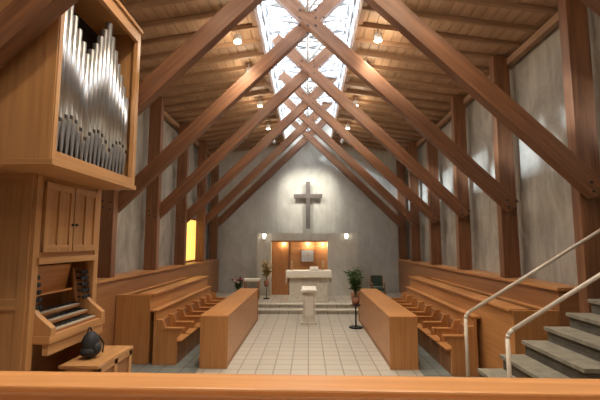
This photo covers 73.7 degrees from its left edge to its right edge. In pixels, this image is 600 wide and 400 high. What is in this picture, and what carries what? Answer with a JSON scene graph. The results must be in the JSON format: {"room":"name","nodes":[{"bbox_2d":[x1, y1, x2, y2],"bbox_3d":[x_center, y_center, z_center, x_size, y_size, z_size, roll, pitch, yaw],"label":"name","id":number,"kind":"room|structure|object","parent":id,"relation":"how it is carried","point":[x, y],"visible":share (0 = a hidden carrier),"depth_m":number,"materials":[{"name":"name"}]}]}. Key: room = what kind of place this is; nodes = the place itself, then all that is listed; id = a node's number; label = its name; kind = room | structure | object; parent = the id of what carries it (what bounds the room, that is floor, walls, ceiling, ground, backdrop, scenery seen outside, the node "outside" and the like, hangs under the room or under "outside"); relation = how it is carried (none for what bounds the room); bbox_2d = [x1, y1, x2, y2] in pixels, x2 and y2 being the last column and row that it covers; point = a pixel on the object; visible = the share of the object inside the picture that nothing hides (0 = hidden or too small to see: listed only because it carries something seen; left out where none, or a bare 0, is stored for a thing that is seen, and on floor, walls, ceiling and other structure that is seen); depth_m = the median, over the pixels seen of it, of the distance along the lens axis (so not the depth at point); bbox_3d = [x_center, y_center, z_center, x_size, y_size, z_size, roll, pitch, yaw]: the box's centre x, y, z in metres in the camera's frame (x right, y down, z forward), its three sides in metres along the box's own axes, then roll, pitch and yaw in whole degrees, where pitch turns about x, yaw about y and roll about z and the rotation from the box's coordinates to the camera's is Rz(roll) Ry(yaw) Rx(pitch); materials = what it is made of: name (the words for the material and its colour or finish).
{"room":"house of worship","nodes":[
{"label":"house of worship","id":0,"kind":"room"},
{"bbox_2d":[115,106,209,273],"bbox_3d":[-4.321,-0.067,7.790,0.250,6.600,19.700,0,-6,1],"label":"wall","id":1,"kind":"structure","parent":0,"point":[131,220],"depth_m":10.71,"materials":[{"name":"paint"}]},
{"bbox_2d":[96,259,219,345],"bbox_3d":[-3.853,2.664,11.787,0.506,1.405,11.130,0,-6,1],"label":"wainscoting","id":2,"kind":"structure","parent":1,"relation":"attached to","point":[107,289],"depth_m":9.10,"materials":[{"name":"brown wood"}]},
{"bbox_2d":[143,34,471,269],"bbox_3d":[0.210,-1.342,10.645,8.420,6.305,0.415,0,-6,1],"label":"frame","id":3,"kind":"object","parent":2,"relation":"on","point":[458,203],"visible":0.92,"depth_m":10.57,"materials":[{"name":"fir"},{"name":"black steel"}]},
{"bbox_2d":[174,72,441,264],"bbox_3d":[0.257,-1.090,12.981,8.420,6.305,0.415,0,-6,1],"label":"frame","id":4,"kind":"object","parent":2,"relation":"on","point":[431,211],"visible":0.92,"depth_m":12.89,"materials":[{"name":"fir"},{"name":"black steel"}]},
{"bbox_2d":[195,98,420,260],"bbox_3d":[0.304,-0.839,15.317,8.420,6.305,0.415,0,-6,1],"label":"frame","id":5,"kind":"object","parent":2,"relation":"on","point":[412,216],"visible":0.88,"depth_m":15.23,"materials":[{"name":"brown wood"}]},
{"bbox_2d":[209,119,406,258],"bbox_3d":[0.346,-0.615,17.405,8.420,6.305,0.415,0,-6,1],"label":"frame","id":6,"kind":"object","parent":2,"relation":"on","point":[399,220],"visible":0.8,"depth_m":17.32,"materials":[{"name":"brown wood"}]},
{"bbox_2d":[97,0,520,277],"bbox_3d":[0.162,-1.593,8.309,8.420,6.305,0.415,0,-6,1],"label":"frame","id":7,"kind":"object","parent":2,"relation":"on","point":[501,189],"visible":0.91,"depth_m":8.21,"materials":[{"name":"fir"},{"name":"black steel"}]},
{"bbox_2d":[186,218,195,261],"bbox_3d":[-4.020,1.478,14.811,0.056,1.590,1.480,0,-6,1],"label":"window","id":8,"kind":"structure","parent":1,"relation":"in","point":[191,225],"depth_m":14.78,"materials":[{"name":"yellow glass"}]},
{"bbox_2d":[131,314,480,376],"bbox_3d":[0.153,3.248,7.343,8.700,0.112,19.700,0,-6,1],"label":"floor","id":9,"kind":"structure","parent":0,"point":[277,344],"depth_m":8.66,"materials":[{"name":"tile"}]},
{"bbox_2d":[114,276,208,363],"bbox_3d":[-3.522,2.819,10.280,1.226,1.367,4.600,0,-6,1],"label":"tier","id":10,"kind":"object","parent":9,"relation":"on","point":[134,321],"visible":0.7,"depth_m":8.03,"materials":[{"name":"brown wood"}]},
{"bbox_2d":[122,277,187,294],"bbox_3d":[-3.474,2.698,10.292,0.470,1.035,4.400,0,-6,1],"label":"ledge","id":11,"kind":"object","parent":10,"relation":"on","point":[136,292],"visible":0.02,"depth_m":9.85,"materials":[{"name":"brown wood"}]},
{"bbox_2d":[150,286,226,364],"bbox_3d":[-2.601,2.964,10.171,0.680,1.055,4.550,0,-6,1],"label":"stall","id":12,"kind":"object","parent":9,"relation":"on","point":[176,328],"visible":0.74,"depth_m":8.57,"materials":[{"name":"brown wood"}]},
{"bbox_2d":[198,288,257,368],"bbox_3d":[-1.647,3.004,10.122,0.590,0.990,4.800,0,-6,1],"label":"desk","id":13,"kind":"object","parent":9,"relation":"on","point":[225,326],"visible":1,"depth_m":8.10,"materials":[{"name":"brown wood"}]},
{"bbox_2d":[230,276,243,289],"bbox_3d":[-2.035,3.136,12.992,0.485,1.318,0.491,0,-6,1],"label":"flower arrangement","id":14,"kind":"object","parent":9,"relation":"on","point":[238,282],"visible":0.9,"depth_m":12.98,"materials":[{"name":"plant"}]},
{"bbox_2d":[0,0,599,69],"bbox_3d":[0.068,-1.240,3.545,8.420,8.025,0.415,0,-6,1],"label":"frame","id":15,"kind":"object","parent":9,"relation":"on","point":[22,22],"visible":1,"depth_m":3.68,"materials":[{"name":"brown wood"}]},
{"bbox_2d":[216,292,400,313],"bbox_3d":[0.315,3.913,15.343,8.692,0.302,3.634,0,-6,1],"label":"step","id":16,"kind":"structure","parent":9,"relation":"on","point":[277,304],"depth_m":13.94,"materials":[{"name":"stone"}]},
{"bbox_2d":[244,278,260,298],"bbox_3d":[-1.812,3.348,15.066,0.620,0.760,0.483,0,-6,1],"label":"table","id":17,"kind":"object","parent":16,"relation":"on","point":[245,279],"visible":0.68,"depth_m":15.16,"materials":[{"name":"beige stone"}]},
{"bbox_2d":[260,260,272,298],"bbox_3d":[-1.298,3.005,15.179,0.517,1.466,0.535,6,-8,-42],"label":"dried arrangement","id":18,"kind":"object","parent":16,"relation":"on","point":[266,271],"visible":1,"depth_m":15.16,"materials":[{"name":"plant"}]},
{"bbox_2d":[257,233,357,295],"bbox_3d":[0.302,2.615,16.361,4.100,2.499,0.400,0,-6,1],"label":"screen","id":19,"kind":"object","parent":16,"relation":"on","point":[338,255],"visible":0.73,"depth_m":16.28,"materials":[{"name":"paint"}]},
{"bbox_2d":[301,249,313,262],"bbox_3d":[0.308,2.303,16.453,0.570,0.540,0.105,0,-6,1],"label":"aumbry icon","id":20,"kind":"object","parent":19,"relation":"attached to","point":[307,255],"visible":1,"depth_m":16.41,"materials":[{"name":"silver wood"}]},
{"bbox_2d":[286,270,331,301],"bbox_3d":[0.320,3.138,14.690,1.650,1.097,0.770,0,-6,1],"label":"altar","id":21,"kind":"object","parent":16,"relation":"on","point":[297,278],"visible":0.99,"depth_m":14.38,"materials":[{"name":"stone"}]},
{"bbox_2d":[310,266,317,269],"bbox_3d":[0.518,2.512,14.683,0.322,0.139,0.191,0,-6,1],"label":"book","id":22,"kind":"object","parent":21,"relation":"on","point":[311,267],"depth_m":14.66,"materials":[{"name":"white paper"}]},
{"bbox_2d":[347,267,362,296],"bbox_3d":[2.022,3.111,14.943,0.684,1.205,0.722,0,-6,1],"label":"potted plant","id":23,"kind":"object","parent":16,"relation":"on","point":[352,293],"visible":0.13,"depth_m":14.86,"materials":[{"name":"green plant"}]},
{"bbox_2d":[370,275,385,294],"bbox_3d":[2.850,3.235,14.669,0.490,0.900,0.510,0,-6,1],"label":"upholstered chair","id":24,"kind":"object","parent":16,"relation":"on","point":[375,280],"visible":0.74,"depth_m":14.88,"materials":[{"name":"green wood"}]},
{"bbox_2d":[301,286,316,324],"bbox_3d":[0.268,3.168,12.078,0.480,1.081,0.420,0,-6,1],"label":"lectern","id":25,"kind":"object","parent":9,"relation":"on","point":[308,292],"visible":1,"depth_m":11.92,"materials":[{"name":"stone"}]},
{"bbox_2d":[343,270,364,328],"bbox_3d":[1.561,2.821,11.457,0.684,1.638,0.560,0,-6,1],"label":"potted plant","id":26,"kind":"object","parent":9,"relation":"on","point":[354,284],"visible":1,"depth_m":11.43,"materials":[{"name":"green plant"}]},
{"bbox_2d":[137,0,599,312],"bbox_3d":[0.115,-0.989,5.881,8.420,8.025,0.415,0,-6,1],"label":"frame","id":27,"kind":"object","parent":9,"relation":"on","point":[578,163],"visible":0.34,"depth_m":5.82,"materials":[{"name":"fir"},{"name":"black steel"}]},
{"bbox_2d":[358,289,419,369],"bbox_3d":[2.062,2.996,10.048,0.590,0.990,4.800,0,-6,1],"label":"desk","id":28,"kind":"object","parent":9,"relation":"on","point":[391,327],"visible":0.91,"depth_m":7.98,"materials":[{"name":"brown wood"}]},
{"bbox_2d":[391,286,480,375],"bbox_3d":[3.012,2.923,9.785,0.680,1.055,5.100,0,-6,1],"label":"stall","id":29,"kind":"object","parent":9,"relation":"on","point":[440,323],"visible":0.7,"depth_m":8.12,"materials":[{"name":"brown wood"}]},
{"bbox_2d":[408,276,559,368],"bbox_3d":[3.924,2.710,9.261,1.226,1.367,6.350,0,-6,1],"label":"stall","id":30,"kind":"object","parent":9,"relation":"on","point":[497,316],"visible":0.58,"depth_m":6.88,"materials":[{"name":"brown wood"}]},
{"bbox_2d":[430,278,541,309],"bbox_3d":[3.876,2.588,9.275,0.470,1.035,6.150,0,-6,1],"label":"bench","id":31,"kind":"object","parent":30,"relation":"on","point":[532,307],"visible":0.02,"depth_m":8.32,"materials":[{"name":"brown wood"}]},
{"bbox_2d":[477,299,599,378],"bbox_3d":[2.751,1.863,4.422,3.376,2.039,1.140,0,-6,1],"label":"staircase","id":32,"kind":"structure","parent":9,"relation":"on","point":[572,352],"depth_m":4.53,"materials":[{"name":"stone"}]},
{"bbox_2d":[464,229,599,376],"bbox_3d":[3.219,1.139,5.023,2.391,2.246,0.098,0,-6,1],"label":"stair handrail","id":33,"kind":"object","parent":32,"relation":"on","point":[596,232],"visible":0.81,"depth_m":5.02,"materials":[{"name":"silver metal"}]},
{"bbox_2d":[505,272,599,377],"bbox_3d":[3.197,1.026,3.970,2.391,2.246,0.098,0,-6,1],"label":"stair handrail","id":34,"kind":"object","parent":32,"relation":"on","point":[509,333],"visible":0.91,"depth_m":3.96,"materials":[{"name":"silver metal"}]},
{"bbox_3d":[-2.927,2.648,4.422,1.640,0.479,2.000,0,-6,1],"label":"platform","id":35,"kind":"object","parent":9,"relation":"on","visible":0},
{"bbox_2d":[0,0,142,371],"bbox_3d":[-3.277,-0.082,4.707,1.920,5.010,1.870,0,-6,1],"label":"pipe organ","id":36,"kind":"object","parent":35,"relation":"on","point":[69,98],"visible":0.94,"depth_m":4.42,"materials":[{"name":"brown wood"}]},
{"bbox_2d":[58,345,132,372],"bbox_3d":[-2.478,2.181,4.906,0.460,0.548,0.900,0,-6,1],"label":"bench","id":37,"kind":"object","parent":35,"relation":"on","point":[113,358],"visible":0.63,"depth_m":4.82,"materials":[{"name":"brown wood"}]},
{"bbox_2d":[80,327,104,357],"bbox_3d":[-2.510,1.710,4.816,0.230,0.357,0.260,0,-6,1],"label":"backpack","id":38,"kind":"object","parent":37,"relation":"on","point":[91,346],"visible":1,"depth_m":4.74,"materials":[{"name":"black fabric"}]},
{"bbox_3d":[0.021,-1.492,1.209,8.420,8.025,0.415,0,-6,1],"label":"frame","id":39,"kind":"object","parent":9,"relation":"on","visible":0},
{"bbox_2d":[265,0,349,131],"bbox_3d":[0.184,-4.159,9.649,1.960,0.745,16.264,0,-6,1],"label":"skylight","id":40,"kind":"object","parent":39,"relation":"attached to","point":[307,5],"visible":0.52,"depth_m":10.62,"materials":[{"name":"glass"}]},
{"bbox_2d":[208,112,408,291],"bbox_3d":[0.354,0.021,17.721,9.200,8.550,0.250,0,-6,1],"label":"wall","id":41,"kind":"structure","parent":0,"point":[343,207],"depth_m":17.54,"materials":[{"name":"paint"}]},
{"bbox_2d":[294,182,321,228],"bbox_3d":[0.349,0.224,17.460,1.240,2.050,0.225,0,-6,1],"label":"cross","id":42,"kind":"object","parent":41,"relation":"attached to","point":[307,195],"depth_m":17.38,"materials":[{"name":"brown metal"}]},
{"bbox_2d":[119,0,557,151],"bbox_3d":[0.153,-3.419,8.060,9.276,0.740,19.700,0,-6,1],"label":"ceiling","id":43,"kind":"structure","parent":0,"point":[197,6],"depth_m":8.64,"materials":[{"name":"brown wood"}]},
{"bbox_2d":[234,32,241,43],"bbox_3d":[-1.274,-3.347,8.182,0.160,0.266,0.160,0,-6,1],"label":"recessed light","id":44,"kind":"object","parent":43,"relation":"attached to","point":[237,37],"depth_m":8.12,"materials":[{"name":"white glass"}]},
{"bbox_2d":[257,98,262,106],"bbox_3d":[-1.197,-2.935,12.009,0.160,0.266,0.160,0,-6,1],"label":"recessed light","id":45,"kind":"object","parent":43,"relation":"attached to","point":[260,103],"depth_m":11.94,"materials":[{"name":"white glass"}]},
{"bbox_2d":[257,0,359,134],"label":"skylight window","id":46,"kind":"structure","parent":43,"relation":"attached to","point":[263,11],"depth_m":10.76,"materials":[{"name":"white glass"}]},
{"bbox_2d":[123,0,558,156],"bbox_3d":[0.154,-3.217,8.039,8.694,0.717,19.700,0,-6,1],"label":"ceiling joists","id":47,"kind":"object","parent":43,"relation":"attached to","point":[539,32],"depth_m":9.69,"materials":[{"name":"brown wood"}]},
{"bbox_2d":[374,30,381,42],"bbox_3d":[1.585,-3.353,8.125,0.160,0.266,0.160,0,-6,1],"label":"recessed light","id":48,"kind":"object","parent":43,"relation":"attached to","point":[377,36],"depth_m":8.06,"materials":[{"name":"white glass"}]},
{"bbox_2d":[406,7,599,285],"bbox_3d":[4.628,-0.086,7.612,0.250,6.600,19.700,0,-6,1],"label":"wall","id":49,"kind":"structure","parent":0,"point":[544,206],"depth_m":7.85,"materials":[{"name":"paint"}]},
{"bbox_2d":[397,259,579,326],"bbox_3d":[4.332,2.646,11.624,0.506,1.405,11.130,0,-6,1],"label":"trim","id":50,"kind":"structure","parent":49,"relation":"attached to","point":[540,293],"depth_m":8.07,"materials":[{"name":"brown wood"}]},
{"bbox_3d":[-0.010,1.523,-0.662,8.692,0.130,3.390,0,-6,1],"label":"floor","id":51,"kind":"structure","parent":0,"visible":0},
{"bbox_2d":[0,371,599,399],"bbox_3d":[0.021,1.525,1.133,7.200,1.850,0.420,0,-6,2],"label":"parapet","id":52,"kind":"object","parent":51,"relation":"attached to","point":[14,385],"visible":1,"depth_m":1.32,"materials":[{"name":"brown wood"}]}
]}

